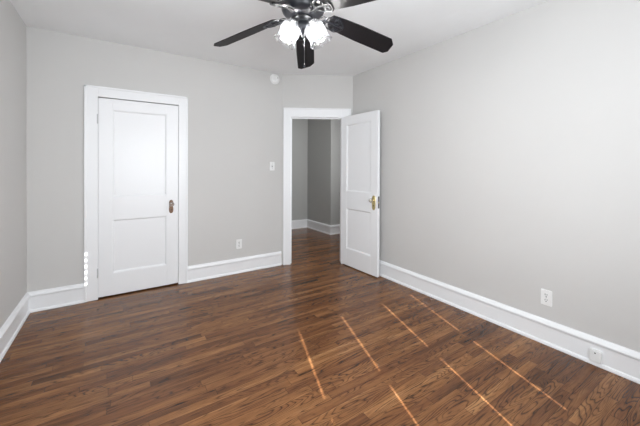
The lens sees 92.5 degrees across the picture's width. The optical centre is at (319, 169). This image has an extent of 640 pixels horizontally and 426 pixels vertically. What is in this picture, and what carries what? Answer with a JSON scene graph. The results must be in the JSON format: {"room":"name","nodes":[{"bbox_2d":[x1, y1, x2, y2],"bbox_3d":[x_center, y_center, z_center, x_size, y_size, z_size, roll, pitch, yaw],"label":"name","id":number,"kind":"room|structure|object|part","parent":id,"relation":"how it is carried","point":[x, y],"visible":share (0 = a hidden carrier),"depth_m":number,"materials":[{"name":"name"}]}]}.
{"room":"empty bedroom","nodes":[
{"label":"empty bedroom","id":0,"kind":"room"},
{"bbox_2d":[0,0,26,327],"bbox_3d":[-1.556,0.018,0.986,0.120,2.614,4.498,0,0,-33],"label":"wall","id":1,"kind":"structure","parent":0,"point":[13,135],"depth_m":2.42,"materials":[{"name":"beige paint"}]},
{"bbox_2d":[0,293,29,361],"bbox_3d":[-1.499,1.232,1.033,0.028,0.185,4.258,0,0,-33],"label":"baseboard","id":2,"kind":"structure","parent":1,"relation":"attached to","point":[15,321],"depth_m":2.39,"materials":[{"name":"white paint"}]},
{"bbox_2d":[26,26,281,291],"bbox_3d":[-1.611,0.003,3.571,2.632,2.614,0.120,0,0,-33],"label":"wall","id":3,"kind":"structure","parent":0,"point":[235,112],"depth_m":3.42,"materials":[{"name":"beige paint"}]},
{"bbox_2d":[84,84,187,302],"bbox_3d":[-1.924,0.240,3.277,0.949,2.141,0.030,0,0,-33],"label":"trim","id":4,"kind":"structure","parent":3,"relation":"attached to","point":[91,93],"depth_m":3.07,"materials":[{"name":"white paint"}]},
{"bbox_2d":[97,98,177,296],"bbox_3d":[-1.921,0.287,3.273,0.750,2.018,0.100,0,0,-33],"label":"door","id":5,"kind":"structure","parent":3,"relation":"in","point":[138,141],"depth_m":3.28,"materials":[{"name":"white paint"}]},
{"bbox_3d":[-1.931,-0.161,3.301,0.502,0.900,0.030,0,0,-33],"label":"panel","id":6,"kind":"part","parent":5,"relation":"part of","materials":[{"name":"white paint"}]},
{"bbox_3d":[-1.935,0.794,3.306,0.502,0.550,0.030,0,0,-33],"label":"panel","id":7,"kind":"part","parent":5,"relation":"part of","materials":[{"name":"white paint"}]},
{"bbox_3d":[-1.675,0.419,3.451,0.046,0.149,0.004,0,0,-33],"label":"knob plate","id":8,"kind":"part","parent":5,"relation":"part of","materials":[{"name":"brown metal"}]},
{"bbox_2d":[27,251,281,312],"bbox_3d":[-1.601,1.218,3.499,2.572,0.185,0.028,0,0,-33],"label":"baseboard","id":9,"kind":"structure","parent":3,"relation":"attached to","point":[40,300],"depth_m":3.60,"materials":[{"name":"white paint"}]},
{"bbox_2d":[236,239,241,248],"bbox_3d":[-1.026,0.949,3.887,0.074,0.118,0.009,0,0,-33],"label":"wall outlet","id":10,"kind":"object","parent":3,"relation":"attached to","point":[239,241],"visible":1,"depth_m":3.88,"materials":[{"name":"white plastic"}]},
{"bbox_2d":[270,162,274,170],"bbox_3d":[-0.642,-0.041,4.126,0.072,0.116,0.018,0,0,-33],"label":"light switch","id":11,"kind":"object","parent":3,"relation":"attached to","point":[272,164],"visible":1,"depth_m":4.13,"materials":[{"name":"white plastic"}]},
{"bbox_2d":[270,74,278,83],"bbox_3d":[-0.604,-1.217,4.128,0.138,0.138,0.040,0,0,-33],"label":"smoke detector","id":12,"kind":"object","parent":3,"relation":"attached to","point":[274,78],"visible":1,"depth_m":4.11,"materials":[{"name":"white plastic"}]},
{"bbox_2d":[10,0,547,75],"bbox_3d":[0.342,-1.346,3.574,6.137,0.100,6.750,0,0,-33],"label":"ceiling","id":13,"kind":"structure","parent":0,"point":[190,28],"depth_m":2.74,"materials":[{"name":"paint"}]},
{"bbox_2d":[214,0,392,68],"bbox_3d":[-0.080,-0.971,1.989,1.278,0.636,1.240,0,0,-33],"label":"ceiling fan","id":14,"kind":"object","parent":13,"relation":"hanging from","point":[303,21],"visible":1,"depth_m":2.03,"materials":[{"name":"black wood"}]},
{"bbox_3d":[-0.516,-0.947,2.144,0.476,0.152,0.140,0,0,17],"label":"fan blade","id":15,"kind":"part","parent":14,"relation":"part of","materials":[{"name":"black wood"}]},
{"bbox_3d":[-0.356,-0.944,1.673,0.140,0.152,0.476,0,0,35],"label":"fan blade","id":16,"kind":"part","parent":14,"relation":"part of","materials":[{"name":"black wood"}]},
{"bbox_3d":[-0.215,-0.888,2.005,0.175,0.191,0.162,0,0,-33],"label":"lamp shade","id":17,"kind":"part","parent":14,"relation":"part of","materials":[{"name":"white glass"}]},
{"bbox_3d":[-0.101,-0.807,1.974,0.004,0.259,0.003,0,0,-33],"label":"pull chain","id":18,"kind":"part","parent":14,"relation":"part of","materials":[{"name":"silver metal"}]},
{"bbox_3d":[-0.117,-0.947,2.441,0.140,0.152,0.476,0,0,-1],"label":"fan blade","id":19,"kind":"part","parent":14,"relation":"part of","materials":[{"name":"black wood"}]},
{"bbox_3d":[-0.008,-0.888,2.002,0.175,0.191,0.169,0,0,-33],"label":"lamp shade","id":20,"kind":"part","parent":14,"relation":"part of","materials":[{"name":"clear glass"}]},
{"bbox_3d":[0.141,-0.942,1.679,0.140,0.152,0.476,0,0,-37],"label":"fan blade","id":21,"kind":"part","parent":14,"relation":"part of","materials":[{"name":"black wood"}]},
{"bbox_3d":[0.289,-0.944,2.154,0.476,0.152,0.140,0,0,-19],"label":"fan blade","id":22,"kind":"part","parent":14,"relation":"part of","materials":[{"name":"black wood"}]},
{"bbox_2d":[292,119,307,219],"bbox_3d":[-1.080,-0.011,6.402,2.080,2.614,0.120,0,0,-33],"label":"wall","id":23,"kind":"structure","parent":0,"point":[299,126],"depth_m":6.75,"materials":[{"name":"paint"}]},
{"bbox_2d":[292,219,339,234],"bbox_3d":[-0.108,1.208,6.461,3.547,0.185,0.844,0,0,-7],"label":"baseboard","id":24,"kind":"structure","parent":23,"relation":"attached to","point":[304,223],"depth_m":6.50,"materials":[{"name":"white paint"}]},
{"bbox_2d":[281,74,352,263],"bbox_3d":[-0.026,0.005,4.305,1.016,2.614,0.120,0,0,-4],"label":"wall","id":25,"kind":"structure","parent":0,"point":[298,91],"depth_m":4.23,"materials":[{"name":"beige paint"}]},
{"bbox_2d":[283,108,350,264],"bbox_3d":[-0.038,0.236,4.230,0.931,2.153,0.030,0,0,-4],"label":"trim","id":26,"kind":"structure","parent":25,"relation":"attached to","point":[288,112],"depth_m":4.20,"materials":[{"name":"white paint"}]},
{"bbox_2d":[341,110,379,276],"bbox_3d":[0.483,0.293,3.973,0.100,2.026,0.706,0,0,-35],"label":"door","id":27,"kind":"structure","parent":25,"relation":"in","point":[360,133],"depth_m":3.95,"materials":[{"name":"white paint"}]},
{"bbox_3d":[0.506,0.804,3.997,0.030,0.550,0.464,0,0,-35],"label":"panel","id":28,"kind":"part","parent":27,"relation":"part of","materials":[{"name":"white paint"}]},
{"bbox_3d":[0.510,-0.151,3.992,0.030,0.900,0.464,0,0,-35],"label":"panel","id":29,"kind":"part","parent":27,"relation":"part of","materials":[{"name":"white paint"}]},
{"bbox_3d":[0.655,0.411,3.751,0.004,0.178,0.062,0,0,-35],"label":"knob plate","id":30,"kind":"part","parent":27,"relation":"part of","materials":[{"name":"gold metal"}]},
{"bbox_2d":[0,228,639,425],"bbox_3d":[0.281,1.343,3.555,6.017,0.050,6.750,0,0,-33],"label":"floor","id":31,"kind":"structure","parent":0,"point":[316,339],"depth_m":2.09,"materials":[{"name":"brown wood"}]},
{"bbox_2d":[307,119,335,224],"bbox_3d":[0.019,-0.007,6.515,0.120,2.614,0.900,0,0,-33],"label":"wall","id":32,"kind":"structure","parent":0,"point":[321,180],"depth_m":6.37,"materials":[{"name":"paint"}]},
{"bbox_2d":[335,119,339,224],"bbox_3d":[0.926,-0.004,6.646,1.540,2.614,0.120,0,0,-33],"label":"wall","id":33,"kind":"structure","parent":0,"point":[337,220],"depth_m":6.20,"materials":[{"name":"paint"}]},
{"bbox_2d":[353,0,639,351],"bbox_3d":[1.569,0.021,2.693,0.120,2.614,3.911,0,0,-33],"label":"wall","id":34,"kind":"structure","parent":0,"point":[510,145],"depth_m":2.44,"materials":[{"name":"beige paint"}]},
{"bbox_2d":[379,260,639,383],"bbox_3d":[1.481,1.235,2.692,0.028,0.185,3.750,0,0,-33],"label":"baseboard","id":35,"kind":"structure","parent":34,"relation":"attached to","point":[619,360],"depth_m":2.44,"materials":[{"name":"white paint"}]},
{"bbox_2d":[541,288,551,306],"bbox_3d":[1.726,0.980,2.338,0.009,0.118,0.074,0,0,-33],"label":"wall outlet","id":36,"kind":"object","parent":34,"relation":"attached to","point":[546,295],"visible":1,"depth_m":2.33,"materials":[{"name":"white plastic"}]},
{"bbox_2d":[589,348,601,363],"bbox_3d":[1.868,1.266,2.078,0.025,0.080,0.064,0,0,-33],"label":"phone jack","id":37,"kind":"object","parent":34,"relation":"attached to","point":[595,355],"visible":1,"depth_m":2.07,"materials":[{"name":"white plastic"}]}
]}

